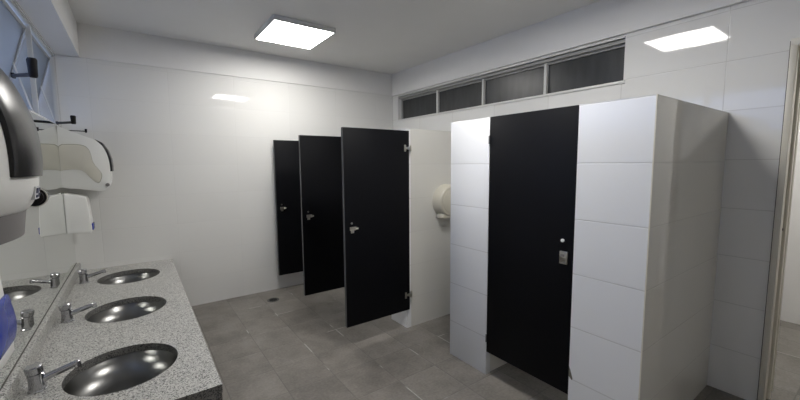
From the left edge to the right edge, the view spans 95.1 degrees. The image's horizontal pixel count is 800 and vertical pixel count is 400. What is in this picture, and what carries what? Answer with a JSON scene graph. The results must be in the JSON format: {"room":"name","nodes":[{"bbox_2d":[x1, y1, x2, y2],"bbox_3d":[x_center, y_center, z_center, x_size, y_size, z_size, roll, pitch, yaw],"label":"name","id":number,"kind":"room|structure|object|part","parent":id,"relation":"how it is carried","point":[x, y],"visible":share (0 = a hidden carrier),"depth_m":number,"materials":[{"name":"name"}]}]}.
{"room":"public restroom","nodes":[
{"label":"public restroom","id":0,"kind":"room"},
{"bbox_2d":[8,0,61,127],"bbox_3d":[-1.288,0.052,0.809,0.169,2.727,5.866,-5,7,-36],"label":"wall","id":1,"kind":"structure","parent":0,"point":[44,111],"depth_m":3.10,"materials":[{"name":"tile"}]},
{"bbox_2d":[0,0,38,113],"bbox_3d":[-2.263,-0.827,2.045,0.187,0.622,0.855,-5,7,-36],"label":"window","id":2,"kind":"structure","parent":1,"relation":"in","point":[13,25],"depth_m":2.27,"materials":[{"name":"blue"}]},
{"bbox_3d":[-2.271,-0.832,2.039,0.143,0.504,0.794,-5,7,-36],"label":"pane","id":3,"kind":"part","parent":2,"relation":"part of","materials":[{"name":"clear glass"}]},
{"bbox_3d":[-2.271,-0.832,2.039,0.166,0.542,0.830,-5,7,-36],"label":"sash","id":4,"kind":"part","parent":2,"relation":"part of","materials":[{"name":"grey"}]},
{"bbox_2d":[11,25,59,125],"bbox_3d":[-2.764,-0.892,2.737,0.187,0.622,0.860,-5,7,-36],"label":"window","id":5,"kind":"structure","parent":1,"relation":"in","point":[43,57],"depth_m":2.81,"materials":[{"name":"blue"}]},
{"bbox_3d":[-2.772,-0.896,2.731,0.143,0.504,0.798,-5,7,-36],"label":"pane","id":6,"kind":"part","parent":5,"relation":"part of","materials":[{"name":"clear glass"}]},
{"bbox_3d":[-2.772,-0.896,2.731,0.166,0.542,0.834,-5,7,-36],"label":"sash","id":7,"kind":"part","parent":5,"relation":"part of","materials":[{"name":"grey"}]},
{"bbox_3d":[-2.700,-0.897,2.783,0.029,0.622,0.860,-5,7,-36],"label":"frame","id":8,"kind":"part","parent":5,"relation":"part of","materials":[{"name":"white"}]},
{"bbox_2d":[56,115,75,124],"bbox_3d":[-2.622,-0.607,2.867,0.554,0.062,0.034,4,7,38],"label":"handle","id":9,"kind":"structure","parent":5,"relation":"attached to","point":[72,117],"depth_m":2.71,"materials":[{"name":"black metal"}]},
{"bbox_3d":[-2.622,-0.605,2.864,0.518,0.051,0.019,4,7,37],"label":"arm","id":10,"kind":"part","parent":9,"relation":"part of","materials":[{"name":"black plastic"}]},
{"bbox_3d":[-2.417,-0.593,2.708,0.034,0.062,0.034,-5,7,-36],"label":"knob","id":11,"kind":"part","parent":9,"relation":"part of","materials":[{"name":"black plastic"}]},
{"bbox_2d":[0,111,76,390],"bbox_3d":[-1.751,0.126,1.619,0.013,1.197,4.016,-5,7,-36],"label":"wall mirror","id":12,"kind":"object","parent":1,"relation":"attached to","point":[35,266],"visible":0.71,"depth_m":2.15,"materials":[{"name":"silver mirror"}]},
{"bbox_2d":[0,278,16,370],"bbox_3d":[-1.157,0.318,0.963,0.167,0.375,0.191,-5,7,-36],"label":"soap dispenser","id":13,"kind":"object","parent":12,"relation":"attached to","point":[8,323],"visible":1,"depth_m":1.03,"materials":[{"name":"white plastic"}]},
{"bbox_2d":[0,68,48,244],"bbox_3d":[-0.904,-0.129,0.693,0.321,0.451,0.333,-5,7,-36],"label":"dispenser","id":14,"kind":"object","parent":12,"relation":"attached to","point":[21,159],"visible":1,"depth_m":0.70,"materials":[{"name":"white plastic"}]},
{"bbox_3d":[-0.893,-0.007,0.894,0.047,0.047,0.039,-5,7,-36],"label":"lock knob","id":15,"kind":"part","parent":14,"relation":"part of","materials":[{"name":"black plastic"}]},
{"bbox_2d":[63,192,94,233],"bbox_3d":[-2.689,0.104,3.077,0.167,0.342,0.180,-5,7,-36],"label":"soap dispenser","id":16,"kind":"object","parent":12,"relation":"attached to","point":[78,214],"visible":1,"depth_m":3.00,"materials":[{"name":"white plastic"}]},
{"bbox_3d":[-2.698,-0.046,3.057,0.123,0.040,0.169,-5,7,-36],"label":"lid","id":17,"kind":"part","parent":16,"relation":"part of","materials":[{"name":"white plastic"}]},
{"bbox_2d":[56,126,113,190],"bbox_3d":[-2.657,-0.343,3.118,0.326,0.525,0.301,-5,7,-36],"label":"dispenser","id":18,"kind":"object","parent":12,"relation":"attached to","point":[86,163],"visible":1,"depth_m":3.00,"materials":[{"name":"white plastic"}]},
{"bbox_3d":[-2.605,-0.294,2.987,0.251,0.308,0.007,-5,7,-36],"label":"panel","id":19,"kind":"part","parent":18,"relation":"part of","materials":[{"name":"grey plastic"}]},
{"bbox_2d":[0,263,80,399],"bbox_3d":[-2.132,0.707,2.244,0.026,0.078,2.660,-5,7,-36],"label":"backsplash","id":20,"kind":"structure","parent":1,"relation":"attached to","point":[10,390],"depth_m":1.85,"materials":[{"name":"stone"}]},
{"bbox_2d":[16,0,79,56],"bbox_3d":[-1.258,-1.169,0.773,0.331,0.291,5.956,-5,7,-36],"label":"trim","id":21,"kind":"structure","parent":1,"relation":"attached to","point":[55,21],"depth_m":2.55,"materials":[{"name":"paint"}]},
{"bbox_2d":[0,259,222,399],"bbox_3d":[-1.845,0.872,2.467,0.730,0.454,2.660,-5,7,-36],"label":"countertop","id":22,"kind":"structure","parent":1,"relation":"attached to","point":[174,328],"depth_m":2.00,"materials":[{"name":"grey stone"}]},
{"bbox_2d":[23,359,81,394],"bbox_3d":[-1.500,0.749,1.586,0.181,0.114,0.065,-5,7,-36],"label":"tap","id":23,"kind":"object","parent":22,"relation":"on","point":[35,373],"visible":1,"depth_m":1.55,"materials":[{"name":"silver metal"}]},
{"bbox_3d":[-1.486,0.747,1.605,0.123,0.058,0.036,-6,8,-43],"label":"spout","id":24,"kind":"part","parent":23,"relation":"part of","materials":[{"name":"silver metal"}]},
{"bbox_2d":[58,302,96,322],"bbox_3d":[-2.000,0.685,2.276,0.181,0.114,0.065,-5,7,-36],"label":"tap","id":25,"kind":"object","parent":22,"relation":"on","point":[67,313],"visible":1,"depth_m":2.24,"materials":[{"name":"silver metal"}]},
{"bbox_3d":[-1.986,0.683,2.295,0.123,0.058,0.036,-6,8,-43],"label":"spout","id":26,"kind":"part","parent":25,"relation":"part of","materials":[{"name":"silver metal"}]},
{"bbox_2d":[77,268,105,283],"bbox_3d":[-2.537,0.615,3.018,0.181,0.114,0.065,-5,7,-36],"label":"tap","id":27,"kind":"object","parent":22,"relation":"on","point":[84,277],"visible":1,"depth_m":2.98,"materials":[{"name":"silver metal"}]},
{"bbox_3d":[-2.523,0.614,3.037,0.123,0.058,0.036,-6,8,-43],"label":"spout","id":28,"kind":"part","parent":27,"relation":"part of","materials":[{"name":"silver metal"}]},
{"bbox_2d":[63,350,176,396],"bbox_3d":[-1.309,0.886,1.748,0.473,0.116,0.501,-5,7,-36],"label":"sink bowl","id":29,"kind":"object","parent":22,"relation":"in","point":[129,370],"visible":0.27,"depth_m":1.87,"materials":[{"name":"silver metal"}]},
{"bbox_2d":[87,301,164,322],"bbox_3d":[-1.817,0.820,2.454,0.473,0.116,0.501,-5,7,-36],"label":"sink bowl","id":30,"kind":"object","parent":22,"relation":"in","point":[128,311],"visible":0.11,"depth_m":2.61,"materials":[{"name":"silver metal"}]},
{"bbox_2d":[100,273,157,284],"bbox_3d":[-2.333,0.753,3.172,0.473,0.116,0.501,-5,7,-36],"label":"sink bowl","id":31,"kind":"object","parent":22,"relation":"in","point":[129,278],"visible":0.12,"depth_m":3.34,"materials":[{"name":"silver metal"}]},
{"bbox_3d":[-1.762,-0.763,1.355,0.187,0.622,0.855,-5,7,-36],"label":"window","id":32,"kind":"structure","parent":1,"relation":"in","visible":0},
{"bbox_2d":[10,57,37,78],"bbox_3d":[-1.859,-0.616,1.808,0.566,0.099,0.038,4,7,38],"label":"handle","id":33,"kind":"structure","parent":32,"relation":"attached to","point":[32,63],"depth_m":1.64,"materials":[{"name":"black metal"}]},
{"bbox_3d":[-1.861,-0.615,1.804,0.529,0.092,0.019,4,7,37],"label":"arm","id":34,"kind":"part","parent":33,"relation":"part of","materials":[{"name":"black plastic"}]},
{"bbox_3d":[-1.652,-0.594,1.646,0.038,0.085,0.038,-5,7,-36],"label":"knob","id":35,"kind":"part","parent":33,"relation":"part of","materials":[{"name":"black plastic"}]},
{"bbox_2d":[55,54,392,305],"bbox_3d":[-1.554,-0.146,4.314,4.019,2.436,0.135,-5,7,-36],"label":"wall","id":36,"kind":"structure","parent":0,"point":[192,185],"depth_m":3.81,"materials":[{"name":"tile"}]},
{"bbox_2d":[77,23,391,95],"bbox_3d":[-1.501,-1.508,4.218,3.326,0.291,0.146,-5,7,-36],"label":"ceiling beam","id":37,"kind":"structure","parent":36,"relation":"attached to","point":[94,42],"depth_m":3.83,"materials":[{"name":"paint"}]},
{"bbox_2d":[273,140,302,275],"bbox_3d":[-1.167,0.084,4.433,0.654,1.583,0.050,-5,7,-36],"label":"door","id":38,"kind":"structure","parent":36,"relation":"in","point":[286,152],"depth_m":4.32,"materials":[{"name":"black laminate"}]},
{"bbox_2d":[68,0,599,73],"bbox_3d":[0.900,-1.537,2.302,5.837,0.108,6.316,-5,7,-36],"label":"ceiling","id":39,"kind":"structure","parent":0,"point":[382,36],"depth_m":3.18,"materials":[{"name":"paint"}]},
{"bbox_2d":[254,14,335,49],"bbox_3d":[-0.994,-1.559,3.436,0.565,0.043,0.601,-5,7,-36],"label":"ceiling light","id":40,"kind":"object","parent":39,"relation":"attached to","point":[277,29],"visible":1,"depth_m":3.35,"materials":[{"name":"white plastic"}]},
{"bbox_2d":[191,284,799,399],"bbox_3d":[0.922,1.284,2.581,5.837,0.108,6.316,-5,7,-36],"label":"floor","id":41,"kind":"structure","parent":0,"point":[296,346],"depth_m":2.80,"materials":[{"name":"grey tile"}]},
{"bbox_2d":[267,298,278,301],"bbox_3d":[-1.400,1.101,4.042,0.126,0.004,0.126,-5,7,-36],"label":"floor drain","id":42,"kind":"object","parent":41,"relation":"on","point":[270,299],"visible":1,"depth_m":4.05,"materials":[{"name":"grey metal"}]},
{"bbox_2d":[392,129,450,327],"bbox_3d":[0.428,0.230,3.656,1.094,1.786,0.247,-5,7,-36],"label":"wall","id":43,"kind":"structure","parent":41,"relation":"on","point":[430,155],"depth_m":3.38,"materials":[{"name":"tile"}]},
{"bbox_2d":[341,127,411,327],"bbox_3d":[-0.166,0.214,3.039,0.654,1.583,0.050,-5,7,-36],"label":"door","id":44,"kind":"structure","parent":43,"relation":"in","point":[375,162],"depth_m":3.00,"materials":[{"name":"black laminate"}]},
{"bbox_3d":[0.004,0.263,3.352,0.050,1.786,0.247,-5,7,-36],"label":"panel","id":45,"kind":"part","parent":43,"relation":"part of","materials":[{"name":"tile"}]},
{"bbox_2d":[432,184,450,218],"bbox_3d":[0.458,0.008,3.436,0.310,0.311,0.110,-5,7,-36],"label":"dispenser","id":46,"kind":"object","parent":43,"relation":"attached to","point":[441,200],"visible":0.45,"depth_m":3.36,"materials":[{"name":"beige plastic"}]},
{"bbox_2d":[450,117,506,373],"bbox_3d":[0.933,0.295,2.959,1.094,1.786,0.364,-5,7,-36],"label":"wall","id":47,"kind":"structure","parent":41,"relation":"on","point":[470,148],"depth_m":2.62,"materials":[{"name":"tile"}]},
{"bbox_2d":[485,105,578,393],"bbox_3d":[0.778,0.280,2.251,0.042,1.616,0.602,-5,7,-36],"label":"door","id":48,"kind":"structure","parent":47,"relation":"in","point":[533,164],"depth_m":2.20,"materials":[{"name":"black laminate"}]},
{"bbox_3d":[0.913,0.322,2.045,0.010,0.072,0.047,-5,7,-36],"label":"lock plate","id":49,"kind":"part","parent":48,"relation":"part of","materials":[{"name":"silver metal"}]},
{"bbox_2d":[568,94,728,399],"bbox_3d":[1.495,0.367,2.182,1.096,1.786,0.357,-5,7,-36],"label":"wall","id":50,"kind":"structure","parent":41,"relation":"on","point":[649,180],"depth_m":1.88,"materials":[{"name":"tile"}]},
{"bbox_3d":[1.071,0.400,1.880,0.050,1.786,0.353,-5,7,-36],"label":"panel","id":51,"kind":"part","parent":50,"relation":"part of","materials":[{"name":"tile"}]},
{"bbox_3d":[-0.081,0.164,4.359,1.094,1.786,0.198,-5,7,-36],"label":"wall","id":52,"kind":"structure","parent":41,"relation":"on","visible":0},
{"bbox_2d":[298,135,344,295],"bbox_3d":[-0.689,0.147,3.761,0.654,1.583,0.050,-5,7,-36],"label":"door","id":53,"kind":"structure","parent":52,"relation":"in","point":[320,158],"depth_m":3.69,"materials":[{"name":"black laminate"}]},
{"bbox_2d":[392,0,799,399],"bbox_3d":[1.724,-0.185,2.969,0.261,2.727,5.866,-5,7,-36],"label":"wall","id":54,"kind":"structure","parent":0,"point":[733,59],"depth_m":2.28,"materials":[{"name":"tile"}]},
{"bbox_2d":[398,39,624,120],"bbox_3d":[0.862,-1.149,3.920,0.114,0.331,2.913,-5,7,-36],"label":"window","id":55,"kind":"structure","parent":54,"relation":"in","point":[602,65],"depth_m":3.46,"materials":[{"name":"grey"}]},
{"bbox_3d":[0.259,-1.220,4.811,0.007,0.265,0.747,-5,7,-36],"label":"pane","id":56,"kind":"part","parent":55,"relation":"part of","materials":[{"name":"grey glass"}]},
{"bbox_3d":[0.694,-1.165,4.211,0.007,0.265,0.718,-5,7,-36],"label":"pane","id":57,"kind":"part","parent":55,"relation":"part of","materials":[{"name":"grey glass"}]},
{"bbox_3d":[0.845,-0.993,3.923,0.069,0.022,2.913,-5,7,-36],"label":"sill","id":58,"kind":"part","parent":55,"relation":"part of","materials":[{"name":"white"}]},
{"bbox_3d":[1.122,-1.109,3.621,0.007,0.265,0.723,-5,7,-36],"label":"pane","id":59,"kind":"part","parent":55,"relation":"part of","materials":[{"name":"grey glass"}]},
{"bbox_3d":[1.536,-1.056,3.049,0.007,0.265,0.671,-5,7,-36],"label":"pane","id":60,"kind":"part","parent":55,"relation":"part of","materials":[{"name":"grey glass"}]},
{"bbox_2d":[398,36,625,96],"bbox_3d":[0.841,-1.319,3.896,0.066,0.013,2.902,-5,7,-36],"label":"trim","id":61,"kind":"structure","parent":54,"relation":"attached to","point":[622,37],"depth_m":3.39,"materials":[{"name":"white"}]},
{"bbox_2d":[391,0,750,96],"bbox_3d":[1.616,-1.384,2.779,0.072,0.302,5.866,-5,7,-36],"label":"ceiling beam","id":62,"kind":"structure","parent":54,"relation":"attached to","point":[600,20],"depth_m":3.13,"materials":[{"name":"paint"}]},
{"bbox_2d":[757,37,799,399],"bbox_3d":[2.537,0.199,1.877,0.288,2.164,0.880,-5,7,-36],"label":"door frame","id":63,"kind":"structure","parent":54,"relation":"in","point":[791,116],"depth_m":2.15,"materials":[{"name":"beige"}]},
{"bbox_2d":[780,122,799,324],"bbox_3d":[2.486,-0.251,3.571,1.683,2.727,6.316,-5,7,-36],"label":"wall","id":64,"kind":"structure","parent":0,"point":[790,307],"depth_m":3.33,"materials":[{"name":"paint"}]}
]}

